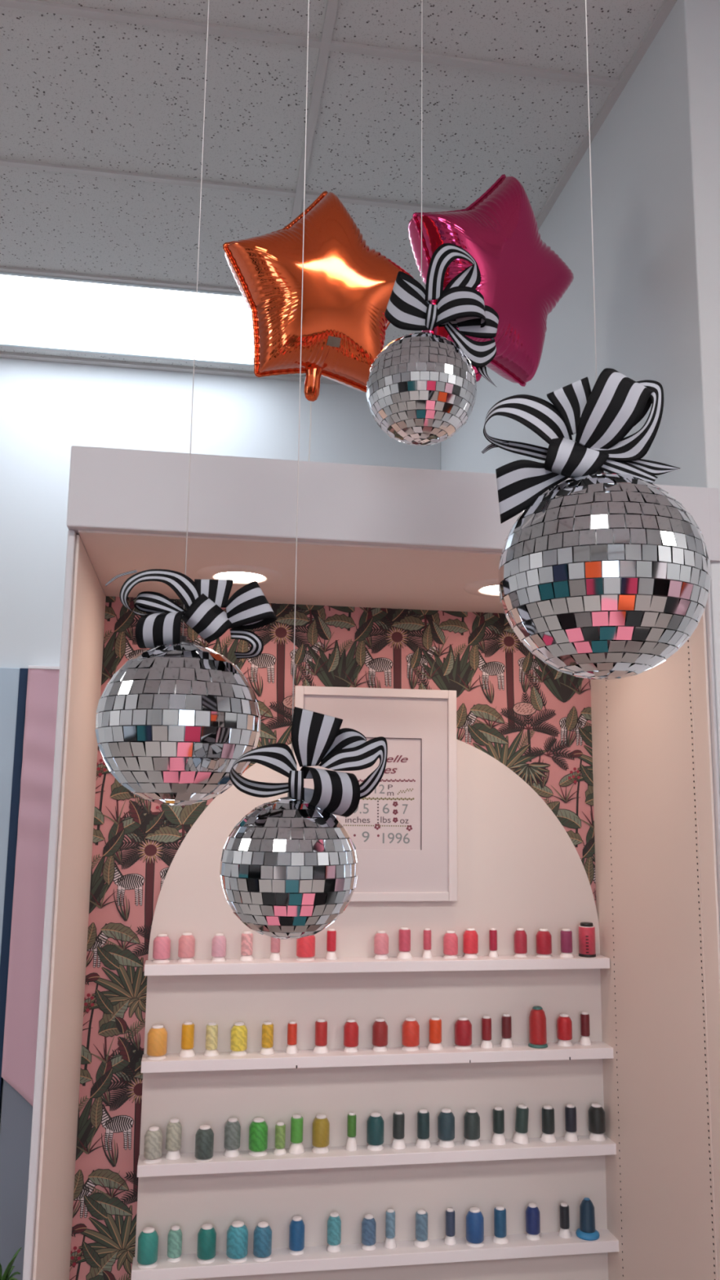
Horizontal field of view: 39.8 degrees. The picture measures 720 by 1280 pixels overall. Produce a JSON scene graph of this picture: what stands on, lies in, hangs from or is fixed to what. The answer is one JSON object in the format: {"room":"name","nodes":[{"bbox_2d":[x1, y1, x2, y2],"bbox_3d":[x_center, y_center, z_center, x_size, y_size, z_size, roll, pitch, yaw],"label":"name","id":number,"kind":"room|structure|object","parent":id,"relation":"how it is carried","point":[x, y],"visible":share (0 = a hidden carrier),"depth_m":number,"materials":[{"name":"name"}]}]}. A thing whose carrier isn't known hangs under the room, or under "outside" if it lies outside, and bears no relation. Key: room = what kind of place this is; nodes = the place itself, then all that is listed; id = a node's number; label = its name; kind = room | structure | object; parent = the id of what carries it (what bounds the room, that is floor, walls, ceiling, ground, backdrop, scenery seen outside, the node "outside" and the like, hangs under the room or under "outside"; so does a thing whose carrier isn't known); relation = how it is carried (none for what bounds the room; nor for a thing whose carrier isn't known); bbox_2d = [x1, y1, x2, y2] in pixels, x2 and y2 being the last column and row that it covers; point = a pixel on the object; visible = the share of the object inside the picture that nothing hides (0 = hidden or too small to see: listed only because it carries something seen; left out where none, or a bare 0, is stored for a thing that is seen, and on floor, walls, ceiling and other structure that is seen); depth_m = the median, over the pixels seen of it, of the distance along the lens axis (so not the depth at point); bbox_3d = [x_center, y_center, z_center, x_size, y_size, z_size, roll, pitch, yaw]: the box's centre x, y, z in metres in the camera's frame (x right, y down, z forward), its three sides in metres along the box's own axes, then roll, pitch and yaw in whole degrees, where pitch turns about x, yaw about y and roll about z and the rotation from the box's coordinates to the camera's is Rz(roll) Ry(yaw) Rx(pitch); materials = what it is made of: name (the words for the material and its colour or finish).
{"room":"shop","nodes":[
{"label":"shop","id":0,"kind":"room"},
{"bbox_2d":[22,529,76,1279],"bbox_3d":[-0.597,1.028,1.957,0.013,2.387,0.670,2,-9,-9],"label":"wall","id":1,"kind":"structure","parent":0,"point":[71,542],"depth_m":1.71,"materials":[{"name":"grey paint"}]},
{"bbox_2d":[31,534,106,1279],"bbox_3d":[-0.582,1.026,1.928,0.006,2.383,0.572,2,-9,-9],"label":"wall","id":2,"kind":"structure","parent":0,"point":[60,1113],"depth_m":1.93,"materials":[{"name":"beige paint"}]},
{"bbox_2d":[0,357,440,1128],"bbox_3d":[-2.243,0.632,3.743,5.210,3.706,0.100,2,-9,-9],"label":"wall","id":3,"kind":"structure","parent":0,"point":[47,409],"depth_m":4.14,"materials":[{"name":"white paint"}]},
{"bbox_2d":[0,667,28,1120],"bbox_3d":[-1.818,1.033,3.671,1.031,1.901,0.047,2,-9,-9],"label":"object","id":4,"kind":"object","parent":3,"relation":"attached to","point":[13,681],"visible":0.83,"depth_m":3.80,"materials":[{"name":"blue"}]},
{"bbox_2d":[1,665,59,1106],"bbox_3d":[-1.141,0.928,3.786,0.326,1.657,0.073,2,-9,-9],"label":"wall panel","id":5,"kind":"object","parent":3,"relation":"attached to","point":[25,955],"visible":0.41,"depth_m":3.74,"materials":[{"name":"pink"}]},
{"bbox_2d":[78,529,504,613],"bbox_3d":[0.040,-0.131,2.209,1.224,0.004,0.590,2,-9,-9],"label":"alcove ceiling","id":6,"kind":"structure","parent":0,"point":[337,575],"depth_m":2.08,"materials":[{"name":"beige paint"}]},
{"bbox_2d":[196,564,282,585],"bbox_3d":[-0.260,-0.139,2.152,0.184,0.011,0.184,2,-9,-9],"label":"recessed light","id":7,"kind":"object","parent":6,"relation":"attached to","point":[242,575],"visible":0.87,"depth_m":2.13,"materials":[{"name":"beige paint"}]},
{"bbox_2d":[463,578,499,597],"bbox_3d":[0.326,-0.117,2.246,0.184,0.011,0.184,2,-9,-9],"label":"recessed light","id":8,"kind":"object","parent":6,"relation":"attached to","point":[490,587],"visible":0.47,"depth_m":2.24,"materials":[{"name":"beige paint"}]},
{"bbox_2d":[222,191,413,401],"bbox_3d":[-0.086,-0.745,2.156,0.444,0.451,0.206,5,-10,-23],"label":"star balloon","id":9,"kind":"object","parent":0,"point":[348,285],"visible":0.91,"depth_m":2.08,"materials":[{"name":"orange plastic"}]},
{"bbox_2d":[0,0,664,377],"bbox_3d":[-0.428,-1.865,-0.048,7.600,0.044,8.860,2,-9,-9],"label":"ceiling","id":10,"kind":"structure","parent":0,"point":[75,91],"depth_m":2.66,"materials":[{"name":"tile"}]},
{"bbox_2d":[0,271,253,365],"bbox_3d":[-0.933,-1.216,3.787,1.196,0.010,0.588,2,-9,-9],"label":"recessed light","id":11,"kind":"object","parent":10,"relation":"in","point":[42,312],"visible":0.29,"depth_m":3.78,"materials":[{"name":"white plastic"}]},
{"bbox_2d":[182,0,208,635],"bbox_3d":[-0.216,-0.790,1.396,0.012,1.596,0.012,2,-9,-9],"label":"hanging line","id":12,"kind":"object","parent":10,"relation":"hanging from","point":[208,0],"visible":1,"depth_m":1.34,"materials":[{"name":"white"}]},
{"bbox_2d":[95,635,260,805],"bbox_3d":[-0.227,0.101,1.251,0.204,0.213,0.204,2,-9,-9],"label":"ball","id":13,"kind":"object","parent":12,"relation":"hanging from","point":[173,722],"visible":1,"depth_m":1.18,"materials":[{"name":"grey"}]},
{"bbox_2d":[105,568,277,658],"bbox_3d":[-0.215,-0.035,1.254,0.222,0.114,0.045,1,-9,-2],"label":"ribbon bow","id":14,"kind":"object","parent":13,"relation":"attached to","point":[248,607],"visible":0.99,"depth_m":1.25,"materials":[{"name":"fabric"}]},
{"bbox_2d":[291,0,309,751],"bbox_3d":[-0.067,-0.712,1.257,0.012,1.791,0.012,2,-9,-9],"label":"hanging line","id":15,"kind":"object","parent":10,"relation":"hanging from","point":[308,0],"visible":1,"depth_m":1.19,"materials":[{"name":"white"}]},
{"bbox_2d":[219,791,357,939],"bbox_3d":[-0.078,0.248,1.101,0.152,0.159,0.152,2,-9,-9],"label":"ball","id":16,"kind":"object","parent":15,"relation":"hanging from","point":[288,870],"visible":0.98,"depth_m":1.04,"materials":[{"name":"grey"}]},
{"bbox_2d":[229,706,387,817],"bbox_3d":[-0.057,0.135,1.104,0.174,0.120,0.042,1,-9,-3],"label":"ribbon bow","id":17,"kind":"object","parent":16,"relation":"attached to","point":[317,738],"visible":0.99,"depth_m":1.10,"materials":[{"name":"fabric"}]},
{"bbox_2d":[0,0,677,384],"bbox_3d":[-0.429,-1.837,-0.053,7.400,0.012,8.660,2,-9,-9],"label":"grid","id":18,"kind":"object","parent":10,"relation":"attached to","point":[324,44],"depth_m":2.63,"materials":[{"name":"silver metal"}]},
{"bbox_2d":[421,0,422,332],"bbox_3d":[0.106,-1.014,1.700,0.012,1.049,0.012,2,-9,-9],"label":"hanging line","id":19,"kind":"object","parent":10,"relation":"hanging from","point":[421,0],"visible":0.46,"depth_m":1.67,"materials":[{"name":"white"}]},
{"bbox_2d":[366,332,476,445],"bbox_3d":[0.099,-0.406,1.601,0.178,0.186,0.179,2,-9,-9],"label":"ball","id":20,"kind":"object","parent":19,"relation":"hanging from","point":[421,388],"visible":1,"depth_m":1.54,"materials":[{"name":"grey"}]},
{"bbox_2d":[384,243,498,386],"bbox_3d":[0.134,-0.528,1.598,0.187,0.229,0.049,1,-9,-5],"label":"ribbon bow","id":21,"kind":"object","parent":20,"relation":"attached to","point":[459,305],"visible":0.99,"depth_m":1.60,"materials":[{"name":"fabric"}]},
{"bbox_2d":[585,0,596,381],"bbox_3d":[0.246,-0.894,1.106,0.012,1.473,0.012,2,-9,-9],"label":"hanging line","id":22,"kind":"object","parent":10,"relation":"hanging from","point":[585,0],"visible":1,"depth_m":1.04,"materials":[{"name":"white"}]},
{"bbox_2d":[497,468,711,679],"bbox_3d":[0.236,-0.066,0.971,0.200,0.210,0.200,7,-11,-33],"label":"ball","id":23,"kind":"object","parent":22,"relation":"hanging from","point":[603,575],"visible":1,"depth_m":0.90,"materials":[{"name":"grey"}]},
{"bbox_2d":[481,368,679,523],"bbox_3d":[0.217,-0.190,0.972,0.197,0.153,0.044,1,-9,0],"label":"ribbon bow","id":24,"kind":"object","parent":23,"relation":"attached to","point":[601,419],"visible":0.99,"depth_m":0.97,"materials":[{"name":"fabric"}]},
{"bbox_2d":[69,595,596,1279],"bbox_3d":[-0.028,1.098,2.342,1.284,2.387,0.083,2,-9,-9],"label":"wall","id":25,"kind":"structure","parent":0,"point":[534,717],"depth_m":2.42,"materials":[{"name":"pink paper"}]},
{"bbox_2d":[134,739,608,1279],"bbox_3d":[0.050,1.092,2.306,1.091,1.789,0.014,2,-9,-9],"label":"board","id":26,"kind":"object","parent":25,"relation":"attached to","point":[518,866],"visible":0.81,"depth_m":2.32,"materials":[{"name":"beige"}]},
{"bbox_2d":[130,1228,618,1279],"bbox_3d":[0.050,1.371,2.221,1.092,0.024,0.065,2,-9,-9],"label":"ledge","id":27,"kind":"object","parent":26,"relation":"attached to","point":[549,1244],"visible":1,"depth_m":2.20,"materials":[{"name":"white laminate"}]},
{"bbox_2d":[137,1226,158,1269],"bbox_3d":[-0.456,1.303,2.138,0.043,0.072,0.043,2,-9,-9],"label":"thread spool","id":28,"kind":"object","parent":27,"relation":"on","point":[148,1239],"visible":1,"depth_m":2.12,"materials":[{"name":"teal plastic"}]},
{"bbox_2d":[166,1225,182,1262],"bbox_3d":[-0.403,1.311,2.164,0.031,0.066,0.031,2,-9,-9],"label":"thread spool","id":29,"kind":"object","parent":27,"relation":"on","point":[175,1235],"visible":1,"depth_m":2.15,"materials":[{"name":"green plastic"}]},
{"bbox_2d":[196,1223,216,1264],"bbox_3d":[-0.333,1.309,2.163,0.040,0.070,0.040,2,-9,-9],"label":"thread spool","id":30,"kind":"object","parent":27,"relation":"on","point":[206,1235],"visible":1,"depth_m":2.15,"materials":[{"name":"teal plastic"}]},
{"bbox_2d":[226,1220,248,1263],"bbox_3d":[-0.267,1.310,2.171,0.046,0.073,0.046,2,-9,-9],"label":"thread spool","id":31,"kind":"object","parent":27,"relation":"on","point":[237,1249],"visible":1,"depth_m":2.15,"materials":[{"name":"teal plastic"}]},
{"bbox_2d":[253,1221,271,1262],"bbox_3d":[-0.213,1.313,2.176,0.040,0.070,0.040,2,-9,-9],"label":"thread spool","id":32,"kind":"object","parent":27,"relation":"on","point":[262,1242],"visible":1,"depth_m":2.16,"materials":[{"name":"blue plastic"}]},
{"bbox_2d":[288,1215,304,1255],"bbox_3d":[-0.140,1.318,2.207,0.034,0.071,0.034,2,-9,-9],"label":"thread spool","id":33,"kind":"object","parent":27,"relation":"on","point":[296,1230],"visible":1,"depth_m":2.19,"materials":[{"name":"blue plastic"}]},
{"bbox_2d":[327,1212,341,1253],"bbox_3d":[-0.058,1.319,2.220,0.031,0.075,0.031,2,-9,-9],"label":"thread spool","id":34,"kind":"object","parent":27,"relation":"on","point":[334,1222],"visible":1,"depth_m":2.21,"materials":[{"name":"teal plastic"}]},
{"bbox_2d":[361,1213,376,1250],"bbox_3d":[0.020,1.326,2.232,0.033,0.067,0.033,2,-9,-9],"label":"thread spool","id":35,"kind":"object","parent":27,"relation":"on","point":[368,1223],"visible":1,"depth_m":2.22,"materials":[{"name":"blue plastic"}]},
{"bbox_2d":[384,1208,396,1248],"bbox_3d":[0.068,1.323,2.240,0.028,0.077,0.028,2,-9,-9],"label":"thread spool","id":36,"kind":"object","parent":27,"relation":"on","point":[390,1243],"visible":1,"depth_m":2.23,"materials":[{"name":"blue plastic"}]},
{"bbox_2d":[413,1208,429,1248],"bbox_3d":[0.140,1.329,2.251,0.036,0.071,0.036,2,-9,-9],"label":"thread spool","id":37,"kind":"object","parent":27,"relation":"on","point":[421,1215],"visible":1,"depth_m":2.24,"materials":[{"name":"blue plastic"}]},
{"bbox_2d":[444,1208,456,1245],"bbox_3d":[0.205,1.331,2.262,0.028,0.072,0.028,2,-9,-9],"label":"thread spool","id":38,"kind":"object","parent":27,"relation":"on","point":[450,1239],"visible":1,"depth_m":2.25,"materials":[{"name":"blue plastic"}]},
{"bbox_2d":[466,1207,484,1247],"bbox_3d":[0.261,1.330,2.258,0.040,0.074,0.040,2,-9,-9],"label":"thread spool","id":39,"kind":"object","parent":27,"relation":"on","point":[474,1217],"visible":1,"depth_m":2.24,"materials":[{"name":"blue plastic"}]},
{"bbox_2d":[492,1205,508,1244],"bbox_3d":[0.320,1.334,2.274,0.036,0.072,0.036,2,-9,-9],"label":"thread spool","id":40,"kind":"object","parent":27,"relation":"on","point":[500,1211],"visible":1,"depth_m":2.26,"materials":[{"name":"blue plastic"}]},
{"bbox_2d":[525,1202,540,1240],"bbox_3d":[0.398,1.338,2.293,0.033,0.072,0.033,2,-9,-9],"label":"thread spool","id":41,"kind":"object","parent":27,"relation":"on","point":[532,1212],"visible":1,"depth_m":2.28,"materials":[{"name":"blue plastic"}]},
{"bbox_2d":[575,1197,599,1240],"bbox_3d":[0.527,1.338,2.308,0.054,0.080,0.054,2,-9,-9],"label":"thread spool","id":42,"kind":"object","parent":27,"relation":"on","point":[587,1231],"visible":1,"depth_m":2.29,"materials":[{"name":"fabric"}]},
{"bbox_2d":[293,685,457,902],"bbox_3d":[0.037,0.369,2.402,0.401,0.507,0.021,2,-9,-9],"label":"picture frame","id":43,"kind":"object","parent":26,"relation":"attached to","point":[403,833],"visible":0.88,"depth_m":2.41,"materials":[{"name":"white paint"}]},
{"bbox_2d":[373,801,412,831],"bbox_3d":[0.081,0.425,2.400,0.094,0.071,0.001,2,-9,-9],"label":"flower","id":44,"kind":"object","parent":43,"relation":"on","point":[393,804],"depth_m":2.40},
{"bbox_2d":[137,1134,616,1177],"bbox_3d":[0.054,1.166,2.255,1.090,0.024,0.065,2,-9,-9],"label":"ledge","id":45,"kind":"object","parent":26,"relation":"attached to","point":[337,1157],"visible":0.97,"depth_m":2.23,"materials":[{"name":"white laminate"}]},
{"bbox_2d":[143,1125,162,1164],"bbox_3d":[-0.452,1.101,2.174,0.039,0.068,0.039,2,-9,-9],"label":"thread spool","id":46,"kind":"object","parent":45,"relation":"on","point":[153,1147],"visible":1,"depth_m":2.16,"materials":[{"name":"fabric"}]},
{"bbox_2d":[164,1118,182,1159],"bbox_3d":[-0.411,1.099,2.196,0.034,0.079,0.034,2,-9,-9],"label":"thread spool","id":47,"kind":"object","parent":45,"relation":"on","point":[174,1128],"visible":1,"depth_m":2.18,"materials":[{"name":"fabric"}]},
{"bbox_2d":[194,1124,213,1162],"bbox_3d":[-0.342,1.104,2.188,0.040,0.068,0.040,2,-9,-9],"label":"thread spool","id":48,"kind":"object","parent":45,"relation":"on","point":[204,1137],"visible":1,"depth_m":2.17,"materials":[{"name":"fabric"}]},
{"bbox_2d":[223,1117,240,1157],"bbox_3d":[-0.284,1.106,2.216,0.036,0.075,0.036,2,-9,-9],"label":"thread spool","id":49,"kind":"object","parent":45,"relation":"on","point":[232,1127],"visible":1,"depth_m":2.20,"materials":[{"name":"fabric"}]},
{"bbox_2d":[248,1117,267,1156],"bbox_3d":[-0.227,1.109,2.225,0.042,0.073,0.042,2,-9,-9],"label":"thread spool","id":50,"kind":"object","parent":45,"relation":"on","point":[258,1128],"visible":1,"depth_m":2.21,"materials":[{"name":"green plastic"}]},
{"bbox_2d":[273,1121,286,1155],"bbox_3d":[-0.179,1.115,2.229,0.030,0.064,0.030,2,-9,-9],"label":"thread spool","id":51,"kind":"object","parent":45,"relation":"on","point":[280,1127],"visible":1,"depth_m":2.22,"materials":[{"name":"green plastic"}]},
{"bbox_2d":[288,1114,304,1154],"bbox_3d":[-0.142,1.110,2.240,0.036,0.077,0.036,2,-9,-9],"label":"thread spool","id":52,"kind":"object","parent":45,"relation":"on","point":[296,1147],"visible":1,"depth_m":2.23,"materials":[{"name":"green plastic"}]},
{"bbox_2d":[311,1114,329,1153],"bbox_3d":[-0.088,1.113,2.248,0.039,0.075,0.039,2,-9,-9],"label":"thread spool","id":53,"kind":"object","parent":45,"relation":"on","point":[321,1124],"visible":1,"depth_m":2.23,"materials":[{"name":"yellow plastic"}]},
{"bbox_2d":[366,1112,383,1151],"bbox_3d":[0.035,1.118,2.268,0.039,0.075,0.039,2,-9,-9],"label":"thread spool","id":54,"kind":"object","parent":45,"relation":"on","point":[375,1131],"visible":1,"depth_m":2.25,"materials":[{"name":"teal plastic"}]},
{"bbox_2d":[391,1110,405,1150],"bbox_3d":[0.088,1.119,2.277,0.034,0.077,0.034,2,-9,-9],"label":"thread spool","id":55,"kind":"object","parent":45,"relation":"on","point":[398,1117],"visible":1,"depth_m":2.27,"materials":[{"name":"fabric"}]},
{"bbox_2d":[415,1109,431,1148],"bbox_3d":[0.145,1.121,2.286,0.036,0.078,0.036,2,-9,-9],"label":"thread spool","id":56,"kind":"object","parent":45,"relation":"on","point":[423,1115],"visible":1,"depth_m":2.27,"materials":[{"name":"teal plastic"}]},
{"bbox_2d":[437,1108,454,1147],"bbox_3d":[0.199,1.123,2.295,0.039,0.077,0.039,2,-9,-9],"label":"thread spool","id":57,"kind":"object","parent":45,"relation":"on","point":[446,1118],"visible":1,"depth_m":2.28,"materials":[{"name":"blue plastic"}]},
{"bbox_2d":[463,1108,479,1146],"bbox_3d":[0.259,1.127,2.304,0.037,0.075,0.037,2,-9,-9],"label":"thread spool","id":58,"kind":"object","parent":45,"relation":"on","point":[471,1117],"visible":1,"depth_m":2.29,"materials":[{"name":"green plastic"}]},
{"bbox_2d":[491,1106,506,1145],"bbox_3d":[0.322,1.128,2.314,0.034,0.077,0.034,2,-9,-9],"label":"thread spool","id":59,"kind":"object","parent":45,"relation":"on","point":[498,1139],"visible":1,"depth_m":2.30,"materials":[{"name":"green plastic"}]},
{"bbox_2d":[512,1104,528,1144],"bbox_3d":[0.375,1.129,2.323,0.038,0.081,0.038,-4,-10,28],"label":"thread spool","id":60,"kind":"object","parent":45,"relation":"on","point":[520,1137],"visible":1,"depth_m":2.31,"materials":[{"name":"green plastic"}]},
{"bbox_2d":[540,1105,556,1143],"bbox_3d":[0.441,1.133,2.333,0.038,0.076,0.038,2,-9,-9],"label":"thread spool","id":61,"kind":"object","parent":45,"relation":"on","point":[548,1135],"visible":1,"depth_m":2.32,"materials":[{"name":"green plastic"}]},
{"bbox_2d":[564,1103,578,1142],"bbox_3d":[0.496,1.135,2.342,0.034,0.077,0.034,2,-9,-9],"label":"thread spool","id":62,"kind":"object","parent":45,"relation":"on","point":[571,1135],"visible":1,"depth_m":2.33,"materials":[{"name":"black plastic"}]},
{"bbox_2d":[587,1102,605,1141],"bbox_3d":[0.559,1.137,2.352,0.039,0.076,0.039,2,-9,-9],"label":"thread spool","id":63,"kind":"object","parent":45,"relation":"on","point":[597,1127],"visible":1,"depth_m":2.34,"materials":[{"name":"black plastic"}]},
{"bbox_2d":[144,954,609,975],"bbox_3d":[0.054,0.756,2.321,1.089,0.024,0.065,2,-9,-9],"label":"ledge","id":64,"kind":"object","parent":26,"relation":"attached to","point":[437,963],"visible":0.98,"depth_m":2.29,"materials":[{"name":"white laminate"}]},
{"bbox_2d":[152,933,170,963],"bbox_3d":[-0.449,0.697,2.253,0.039,0.060,0.039,2,-9,-9],"label":"thread spool","id":65,"kind":"object","parent":64,"relation":"on","point":[162,943],"visible":1,"depth_m":2.24,"materials":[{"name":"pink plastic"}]},
{"bbox_2d":[177,932,195,962],"bbox_3d":[-0.394,0.698,2.264,0.037,0.062,0.037,2,-9,-9],"label":"thread spool","id":66,"kind":"object","parent":64,"relation":"on","point":[186,949],"visible":1,"depth_m":2.25,"materials":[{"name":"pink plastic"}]},
{"bbox_2d":[211,933,226,961],"bbox_3d":[-0.322,0.702,2.275,0.033,0.060,0.033,2,-9,-9],"label":"thread spool","id":67,"kind":"object","parent":64,"relation":"on","point":[219,940],"visible":1,"depth_m":2.26,"materials":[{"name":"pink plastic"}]},
{"bbox_2d":[239,931,253,961],"bbox_3d":[-0.260,0.702,2.286,0.034,0.064,0.034,2,-9,-9],"label":"thread spool","id":68,"kind":"object","parent":64,"relation":"on","point":[246,944],"visible":1,"depth_m":2.28,"materials":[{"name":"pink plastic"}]},
{"bbox_2d":[296,934,315,960],"bbox_3d":[-0.125,0.707,2.307,0.044,0.066,0.044,2,-9,-9],"label":"thread spool","id":69,"kind":"object","parent":64,"relation":"on","point":[305,946],"visible":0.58,"depth_m":2.29,"materials":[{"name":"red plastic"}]},
{"bbox_2d":[373,930,388,959],"bbox_3d":[0.050,0.715,2.335,0.034,0.063,0.034,2,-9,-9],"label":"thread spool","id":70,"kind":"object","parent":64,"relation":"on","point":[380,939],"visible":1,"depth_m":2.32,"materials":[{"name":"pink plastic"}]},
{"bbox_2d":[396,927,412,959],"bbox_3d":[0.105,0.713,2.345,0.036,0.070,0.036,2,-9,-9],"label":"thread spool","id":71,"kind":"object","parent":64,"relation":"on","point":[404,941],"visible":1,"depth_m":2.33,"materials":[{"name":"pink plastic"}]},
{"bbox_2d":[443,930,457,958],"bbox_3d":[0.215,0.722,2.362,0.034,0.061,0.034,2,-9,-9],"label":"thread spool","id":72,"kind":"object","parent":64,"relation":"on","point":[450,938],"visible":1,"depth_m":2.35,"materials":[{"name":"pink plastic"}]},
{"bbox_2d":[462,928,478,958],"bbox_3d":[0.263,0.721,2.370,0.036,0.067,0.036,2,-9,-9],"label":"thread spool","id":73,"kind":"object","parent":64,"relation":"on","point":[470,936],"visible":1,"depth_m":2.36,"materials":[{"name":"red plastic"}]},
{"bbox_2d":[514,928,527,957],"bbox_3d":[0.385,0.726,2.390,0.031,0.066,0.031,2,-9,-9],"label":"thread spool","id":74,"kind":"object","parent":64,"relation":"on","point":[520,935],"visible":1,"depth_m":2.38,"materials":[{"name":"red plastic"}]},
{"bbox_2d":[535,928,551,958],"bbox_3d":[0.442,0.728,2.392,0.037,0.065,0.037,2,-9,-9],"label":"thread spool","id":75,"kind":"object","parent":64,"relation":"on","point":[544,937],"visible":1,"depth_m":2.38,"materials":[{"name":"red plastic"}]},
{"bbox_2d":[559,928,574,958],"bbox_3d":[0.496,0.728,2.390,0.036,0.066,0.036,2,-9,-9],"label":"thread spool","id":76,"kind":"object","parent":64,"relation":"on","point":[566,934],"visible":1,"depth_m":2.38,"materials":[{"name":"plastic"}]},
{"bbox_2d":[577,921,595,957],"bbox_3d":[0.550,0.725,2.412,0.041,0.078,0.041,2,-9,-9],"label":"thread spool","id":77,"kind":"object","parent":64,"relation":"on","point":[587,948],"visible":1,"depth_m":2.40,"materials":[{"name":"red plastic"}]},
{"bbox_2d":[141,1041,613,1072],"bbox_3d":[0.055,0.957,2.287,1.090,0.024,0.067,2,-9,-9],"label":"ledge","id":78,"kind":"object","parent":26,"relation":"attached to","point":[597,1050],"visible":0.99,"depth_m":2.26,"materials":[{"name":"white laminate"}]},
{"bbox_2d":[146,1024,167,1060],"bbox_3d":[-0.451,0.892,2.211,0.043,0.069,0.043,2,-9,-9],"label":"thread spool","id":79,"kind":"object","parent":78,"relation":"on","point":[157,1041],"visible":1,"depth_m":2.19,"materials":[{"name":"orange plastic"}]},
{"bbox_2d":[178,1021,195,1057],"bbox_3d":[-0.387,0.895,2.233,0.036,0.072,0.036,2,-9,-9],"label":"thread spool","id":80,"kind":"object","parent":78,"relation":"on","point":[188,1027],"visible":1,"depth_m":2.22,"materials":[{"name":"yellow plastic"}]},
{"bbox_2d":[203,1022,218,1057],"bbox_3d":[-0.334,0.898,2.242,0.034,0.069,0.034,2,-9,-9],"label":"thread spool","id":81,"kind":"object","parent":78,"relation":"on","point":[211,1029],"visible":1,"depth_m":2.23,"materials":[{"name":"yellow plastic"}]},
{"bbox_2d":[230,1022,247,1056],"bbox_3d":[-0.274,0.901,2.251,0.037,0.068,0.037,2,-9,-9],"label":"thread spool","id":82,"kind":"object","parent":78,"relation":"on","point":[238,1042],"visible":1,"depth_m":2.24,"materials":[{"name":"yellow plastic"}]},
{"bbox_2d":[259,1021,274,1055],"bbox_3d":[-0.210,0.903,2.261,0.034,0.068,0.034,2,-9,-9],"label":"thread spool","id":83,"kind":"object","parent":78,"relation":"on","point":[267,1043],"visible":1,"depth_m":2.25,"materials":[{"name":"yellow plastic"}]},
{"bbox_2d":[313,1018,328,1053],"bbox_3d":[-0.089,0.907,2.281,0.036,0.071,0.036,2,-9,-9],"label":"thread spool","id":84,"kind":"object","parent":78,"relation":"on","point":[321,1024],"visible":1,"depth_m":2.27,"materials":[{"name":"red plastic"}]},
{"bbox_2d":[343,1018,358,1053],"bbox_3d":[-0.020,0.910,2.292,0.034,0.069,0.034,2,-9,-9],"label":"thread spool","id":85,"kind":"object","parent":78,"relation":"on","point":[351,1027],"visible":1,"depth_m":2.28,"materials":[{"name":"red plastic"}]},
{"bbox_2d":[372,1017,387,1052],"bbox_3d":[0.046,0.913,2.303,0.036,0.069,0.036,2,-9,-9],"label":"thread spool","id":86,"kind":"object","parent":78,"relation":"on","point":[380,1027],"visible":1,"depth_m":2.29,"materials":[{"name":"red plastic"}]},
{"bbox_2d":[401,1017,419,1051],"bbox_3d":[0.118,0.915,2.314,0.040,0.069,0.040,2,-9,-9],"label":"thread spool","id":87,"kind":"object","parent":78,"relation":"on","point":[411,1027],"visible":1,"depth_m":2.30,"materials":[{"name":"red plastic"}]},
{"bbox_2d":[426,1017,443,1050],"bbox_3d":[0.176,0.917,2.324,0.038,0.069,0.038,2,-9,-9],"label":"thread spool","id":88,"kind":"object","parent":78,"relation":"on","point":[435,1023],"visible":1,"depth_m":2.31,"materials":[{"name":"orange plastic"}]},
{"bbox_2d":[454,1017,471,1049],"bbox_3d":[0.242,0.921,2.334,0.040,0.068,0.040,2,-9,-9],"label":"thread spool","id":89,"kind":"object","parent":78,"relation":"on","point":[463,1026],"visible":1,"depth_m":2.32,"materials":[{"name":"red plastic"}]},
{"bbox_2d":[500,1013,513,1048],"bbox_3d":[0.346,0.922,2.352,0.030,0.073,0.030,2,-9,-9],"label":"thread spool","id":90,"kind":"object","parent":78,"relation":"on","point":[506,1022],"visible":1,"depth_m":2.34,"materials":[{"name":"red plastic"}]},
{"bbox_2d":[528,1005,547,1048],"bbox_3d":[0.421,0.916,2.360,0.046,0.089,0.046,2,-9,-9],"label":"thread spool","id":91,"kind":"object","parent":78,"relation":"on","point":[537,1018],"visible":1,"depth_m":2.34,"materials":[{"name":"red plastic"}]},
{"bbox_2d":[556,1013,572,1046],"bbox_3d":[0.488,0.929,2.374,0.036,0.070,0.036,2,-9,-9],"label":"thread spool","id":92,"kind":"object","parent":78,"relation":"on","point":[564,1023],"visible":1,"depth_m":2.36,"materials":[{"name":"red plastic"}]},
{"bbox_2d":[66,445,719,594],"bbox_3d":[0.043,-0.203,2.250,1.277,0.153,0.694,2,-9,-9],"label":"wall header","id":93,"kind":"structure","parent":0,"point":[115,490],"depth_m":1.88,"materials":[{"name":"grey paint"}]},
{"bbox_2d":[408,173,573,386],"bbox_3d":[0.310,-0.859,2.364,0.493,0.484,0.228,7,-11,-35],"label":"star balloon","id":94,"kind":"object","parent":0,"point":[523,280],"visible":0.67,"depth_m":2.29,"materials":[{"name":"pink plastic"}]},
{"bbox_2d":[440,0,719,927],"bbox_3d":[1.595,0.586,3.188,2.197,3.706,2.245,2,-9,-9],"label":"wall","id":95,"kind":"structure","parent":0,"point":[655,154],"depth_m":2.31,"materials":[{"name":"white paint"}]},
{"bbox_2d":[689,636,717,1279],"bbox_3d":[0.669,0.907,1.903,0.001,2.037,0.002,2,-9,-9],"label":"trim","id":96,"kind":"structure","parent":95,"relation":"attached to","point":[690,637],"depth_m":1.95,"materials":[{"name":"beige paint"}]},
{"bbox_2d":[590,608,719,1279],"bbox_3d":[0.633,1.070,2.115,0.006,2.383,0.590,2,-9,-9],"label":"wall","id":97,"kind":"structure","parent":0,"point":[667,1233],"depth_m":2.13,"materials":[{"name":"beige paint"}]},
{"bbox_3d":[-0.472,1.839,-0.652,7.400,0.050,8.660,2,-9,-9],"label":"floor","id":98,"kind":"structure","parent":0,"visible":0},
{"bbox_2d":[0,1079,32,1279],"bbox_3d":[-1.173,1.552,3.700,0.277,1.901,0.039,2,-9,-9],"label":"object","id":99,"kind":"object","parent":98,"relation":"on","point":[15,1130],"visible":0.2,"depth_m":3.60,"materials":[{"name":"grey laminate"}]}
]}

